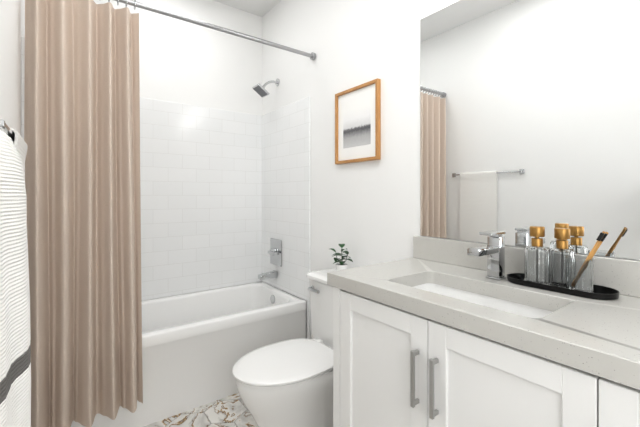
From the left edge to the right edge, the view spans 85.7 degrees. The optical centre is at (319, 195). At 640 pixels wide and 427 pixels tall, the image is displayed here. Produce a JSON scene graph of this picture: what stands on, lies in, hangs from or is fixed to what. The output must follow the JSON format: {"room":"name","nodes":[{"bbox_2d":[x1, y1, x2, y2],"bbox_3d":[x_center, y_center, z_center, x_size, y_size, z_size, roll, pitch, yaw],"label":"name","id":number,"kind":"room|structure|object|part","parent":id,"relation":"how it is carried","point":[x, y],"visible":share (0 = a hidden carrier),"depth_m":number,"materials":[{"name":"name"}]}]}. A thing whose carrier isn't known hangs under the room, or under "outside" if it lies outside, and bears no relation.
{"room":"bathroom","nodes":[
{"label":"bathroom","id":0,"kind":"room"},
{"bbox_2d":[0,0,24,134],"bbox_3d":[-0.731,-0.168,0.651,0.100,2.925,3.617,0,0,-36],"label":"wall","id":1,"kind":"structure","parent":0,"point":[12,22],"depth_m":1.21,"materials":[{"name":"white paint"}]},
{"bbox_2d":[0,119,14,139],"bbox_3d":[-1.009,-0.190,1.132,0.023,0.036,0.616,0,0,-36],"label":"towel rail","id":2,"kind":"object","parent":1,"relation":"attached to","point":[5,127],"visible":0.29,"depth_m":0.96,"materials":[{"name":"silver metal"}]},
{"bbox_2d":[4,128,27,180],"bbox_3d":[-1.037,0.278,1.180,0.034,0.971,0.320,0,0,-36],"label":"hanging towel","id":3,"kind":"object","parent":2,"relation":"hanging from","point":[20,144],"visible":0.15,"depth_m":1.14,"materials":[{"name":"white fabric"}]},
{"bbox_2d":[21,37,24,139],"bbox_3d":[-1.483,0.021,1.763,0.012,1.407,0.708,0,0,-36],"label":"tile","id":4,"kind":"structure","parent":1,"relation":"attached to","point":[22,79],"depth_m":1.48,"materials":[{"name":"white tile"}]},
{"bbox_2d":[114,0,315,59],"bbox_3d":[-0.647,-0.945,1.891,1.508,0.048,0.048,0,0,-36],"label":"curtain rod","id":5,"kind":"object","parent":1,"relation":"attached to","point":[312,55],"visible":0.96,"depth_m":1.92,"materials":[{"name":"silver metal"}]},
{"bbox_2d":[24,0,142,426],"bbox_3d":[-1.058,0.033,1.573,0.454,1.994,0.107,0,0,-36],"label":"shower curtain","id":6,"kind":"object","parent":5,"relation":"hanging from","point":[82,122],"visible":0.94,"depth_m":1.56,"materials":[{"name":"fabric"}]},
{"bbox_2d":[94,0,261,300],"bbox_3d":[-1.130,-0.168,2.544,1.710,2.925,0.100,0,0,-36],"label":"wall","id":7,"kind":"structure","parent":0,"point":[184,62],"depth_m":2.64,"materials":[{"name":"white paint"}]},
{"bbox_2d":[140,97,261,300],"bbox_3d":[-1.096,0.021,2.498,1.509,1.407,0.012,0,0,-36],"label":"tile","id":8,"kind":"structure","parent":7,"relation":"attached to","point":[201,193],"depth_m":2.62,"materials":[{"name":"white tile"}]},
{"bbox_2d":[144,393,257,426],"bbox_3d":[-0.084,1.198,1.130,1.508,0.006,3.415,0,0,-36],"label":"floor","id":9,"kind":"structure","parent":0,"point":[228,411],"depth_m":1.87,"materials":[{"name":"stone"}]},
{"bbox_2d":[71,282,306,426],"bbox_3d":[-0.894,0.961,2.219,1.496,0.468,0.681,0,0,-36],"label":"bathtub","id":10,"kind":"object","parent":9,"relation":"on","point":[196,346],"visible":0.44,"depth_m":2.04,"materials":[{"name":"white ceramic"}]},
{"bbox_2d":[232,269,335,426],"bbox_3d":[-0.072,0.819,1.726,0.743,0.752,0.490,0,0,-36],"label":"toilet","id":11,"kind":"object","parent":9,"relation":"on","point":[287,383],"visible":0.69,"depth_m":1.58,"materials":[{"name":"white ceramic"}]},
{"bbox_3d":[-0.032,0.525,1.927,0.027,0.032,0.101,0,0,-36],"label":"lever","id":12,"kind":"part","parent":11,"relation":"part of","materials":[{"name":"silver metal"}]},
{"bbox_2d":[331,244,352,270],"bbox_3d":[0.123,0.359,1.956,0.121,0.167,0.150,0,0,-36],"label":"potted plant","id":13,"kind":"object","parent":11,"relation":"on","point":[341,265],"visible":0.96,"depth_m":1.94,"materials":[{"name":"green plant"}]},
{"bbox_2d":[327,280,639,426],"bbox_3d":[0.642,0.770,0.943,0.560,0.850,1.312,0,0,-36],"label":"bathroom vanity","id":14,"kind":"object","parent":9,"relation":"on","point":[436,332],"depth_m":0.93,"materials":[{"name":"white paint"}]},
{"bbox_3d":[0.197,0.713,1.140,0.020,0.720,0.386,0,0,-36],"label":"door","id":15,"kind":"part","parent":14,"relation":"part of","materials":[{"name":"white paint"}]},
{"bbox_3d":[0.274,0.524,0.995,0.030,0.162,0.012,0,0,-36],"label":"handle","id":16,"kind":"part","parent":14,"relation":"part of","materials":[{"name":"silver metal"}]},
{"bbox_3d":[0.312,0.524,0.944,0.030,0.162,0.012,0,0,-36],"label":"handle","id":17,"kind":"part","parent":14,"relation":"part of","materials":[{"name":"silver metal"}]},
{"bbox_2d":[327,256,639,383],"bbox_3d":[0.648,0.319,0.952,0.540,0.048,1.360,0,0,-36],"label":"countertop","id":18,"kind":"structure","parent":14,"relation":"on","point":[604,335],"depth_m":0.90,"materials":[{"name":"grey stone"}]},
{"bbox_2d":[415,280,550,315],"bbox_3d":[0.477,0.394,1.096,0.300,0.126,0.530,0,0,-36],"label":"sink","id":19,"kind":"object","parent":18,"relation":"in","point":[512,303],"depth_m":1.18,"materials":[{"name":"white ceramic"}]},
{"bbox_2d":[467,230,506,279],"bbox_3d":[0.580,0.210,1.201,0.181,0.168,0.052,0,0,-36],"label":"faucet","id":20,"kind":"object","parent":18,"relation":"on","point":[493,249],"visible":1,"depth_m":1.22,"materials":[{"name":"silver metal"}]},
{"bbox_2d":[507,273,619,299],"bbox_3d":[0.760,0.285,1.104,0.124,0.018,0.304,0,0,-36],"label":"tray","id":21,"kind":"object","parent":18,"relation":"on","point":[603,293],"visible":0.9,"depth_m":1.05,"materials":[{"name":"black metal"}]},
{"bbox_2d":[524,226,549,284],"bbox_3d":[0.714,0.195,1.134,0.072,0.188,0.072,0,0,-36],"label":"soap dispenser","id":22,"kind":"object","parent":21,"relation":"on","point":[536,261],"visible":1,"depth_m":1.11,"materials":[{"name":"clear glass"}]},
{"bbox_2d":[550,228,574,287],"bbox_3d":[0.781,0.197,1.113,0.066,0.184,0.066,0,0,-36],"label":"soap dispenser","id":23,"kind":"object","parent":21,"relation":"on","point":[560,252],"visible":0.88,"depth_m":1.10,"materials":[{"name":"clear glass"}]},
{"bbox_2d":[565,256,593,292],"bbox_3d":[0.784,0.238,1.042,0.072,0.102,0.072,0,0,-36],"label":"glass tumbler","id":24,"kind":"object","parent":21,"relation":"on","point":[579,273],"visible":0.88,"depth_m":1.02,"materials":[{"name":"clear glass"}]},
{"bbox_2d":[585,231,605,259],"bbox_3d":[0.787,0.186,1.016,0.018,0.172,0.085,0,0,-36],"label":"toothbrush","id":25,"kind":"object","parent":24,"relation":"in","point":[598,239],"visible":0.65,"depth_m":1.00,"materials":[{"name":"brown wood"}]},
{"bbox_2d":[590,232,607,259],"bbox_3d":[0.800,0.188,1.026,0.019,0.169,0.090,0,0,-36],"label":"toothbrush","id":26,"kind":"object","parent":24,"relation":"in","point":[602,239],"visible":0.42,"depth_m":1.01,"materials":[{"name":"brown wood"}]},
{"bbox_3d":[0.428,0.713,0.828,0.020,0.720,0.385,0,0,-36],"label":"door","id":27,"kind":"part","parent":14,"relation":"part of","materials":[{"name":"white paint"}]},
{"bbox_3d":[0.691,0.713,0.473,0.020,0.720,0.492,0,0,-36],"label":"door","id":28,"kind":"part","parent":14,"relation":"part of","materials":[{"name":"white paint"}]},
{"bbox_2d":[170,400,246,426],"bbox_3d":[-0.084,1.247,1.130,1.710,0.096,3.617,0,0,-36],"label":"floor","id":29,"kind":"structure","parent":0,"point":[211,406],"depth_m":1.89,"materials":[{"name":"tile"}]},
{"bbox_2d":[213,0,280,16],"bbox_3d":[-0.084,-1.580,1.130,1.710,0.100,3.617,0,0,-36],"label":"ceiling","id":30,"kind":"structure","parent":0,"point":[261,8],"depth_m":2.77,"materials":[{"name":"white paint"}]},
{"bbox_2d":[262,0,639,338],"bbox_3d":[0.563,-0.168,1.609,0.100,2.925,3.617,0,0,-36],"label":"wall","id":31,"kind":"structure","parent":0,"point":[366,213],"depth_m":2.00,"materials":[{"name":"white paint"}]},
{"bbox_2d":[252,78,279,97],"bbox_3d":[-0.414,-0.851,2.679,0.197,0.158,0.110,0,0,-36],"label":"shower head","id":32,"kind":"object","parent":31,"relation":"attached to","point":[261,91],"visible":1,"depth_m":2.65},
{"bbox_2d":[262,97,310,301],"bbox_3d":[-0.280,0.021,2.653,0.012,1.407,0.708,0,0,-36],"label":"tile","id":33,"kind":"structure","parent":31,"relation":"attached to","point":[286,175],"depth_m":2.58,"materials":[{"name":"white tile"}]},
{"bbox_2d":[258,270,277,279],"bbox_3d":[-0.405,0.616,2.686,0.149,0.052,0.052,0,0,-36],"label":"tub spout","id":34,"kind":"object","parent":33,"relation":"attached to","point":[269,275],"visible":1,"depth_m":2.67,"materials":[{"name":"silver metal"}]},
{"bbox_2d":[268,238,281,266],"bbox_3d":[-0.369,0.443,2.707,0.065,0.205,0.190,0,0,-36],"label":"shower valve","id":35,"kind":"object","parent":33,"relation":"attached to","point":[275,252],"visible":1,"depth_m":2.70,"materials":[{"name":"silver metal"}]},
{"bbox_2d":[307,301,310,338],"bbox_3d":[-0.077,0.960,2.379,0.012,0.470,0.027,0,0,-36],"label":"wall tiles","id":36,"kind":"structure","parent":31,"relation":"attached to","point":[308,322],"depth_m":2.37,"materials":[{"name":"white tile"}]},
{"bbox_2d":[335,78,380,163],"bbox_3d":[0.208,-0.410,1.983,0.025,0.430,0.360,0,0,-36],"label":"picture frame","id":37,"kind":"object","parent":31,"relation":"attached to","point":[358,123],"visible":0.98,"depth_m":1.96,"materials":[{"name":"brown wood"}]},
{"bbox_2d":[343,102,370,148],"bbox_3d":[0.209,-0.398,1.983,0.001,0.225,0.230,0,0,-36],"label":"print","id":38,"kind":"object","parent":37,"relation":"attached to","point":[356,117],"depth_m":1.97},
{"bbox_2d":[413,236,639,295],"bbox_3d":[0.856,0.242,1.106,0.021,0.104,1.360,0,0,-36],"label":"backsplash","id":39,"kind":"structure","parent":31,"relation":"attached to","point":[621,275],"depth_m":1.28,"materials":[{"name":"grey stone"}]},
{"bbox_2d":[420,0,639,259],"bbox_3d":[0.873,-0.324,1.100,0.006,1.022,1.330,0,0,-36],"label":"mirror","id":40,"kind":"object","parent":31,"relation":"attached to","point":[529,113],"visible":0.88,"depth_m":1.24,"materials":[{"name":"clear glass"}]},
{"bbox_3d":[-0.355,-0.093,0.260,0.038,0.060,0.040,0,0,-37],"label":"towel hook","id":41,"kind":"object","parent":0,"visible":0},
{"bbox_2d":[0,129,30,426],"bbox_3d":[-0.302,0.091,0.272,0.119,0.338,0.226,0,0,-36],"label":"hand towel","id":42,"kind":"object","parent":41,"relation":"hanging from","point":[15,373],"visible":1,"depth_m":0.28,"materials":[{"name":"white fabric"}]}
]}

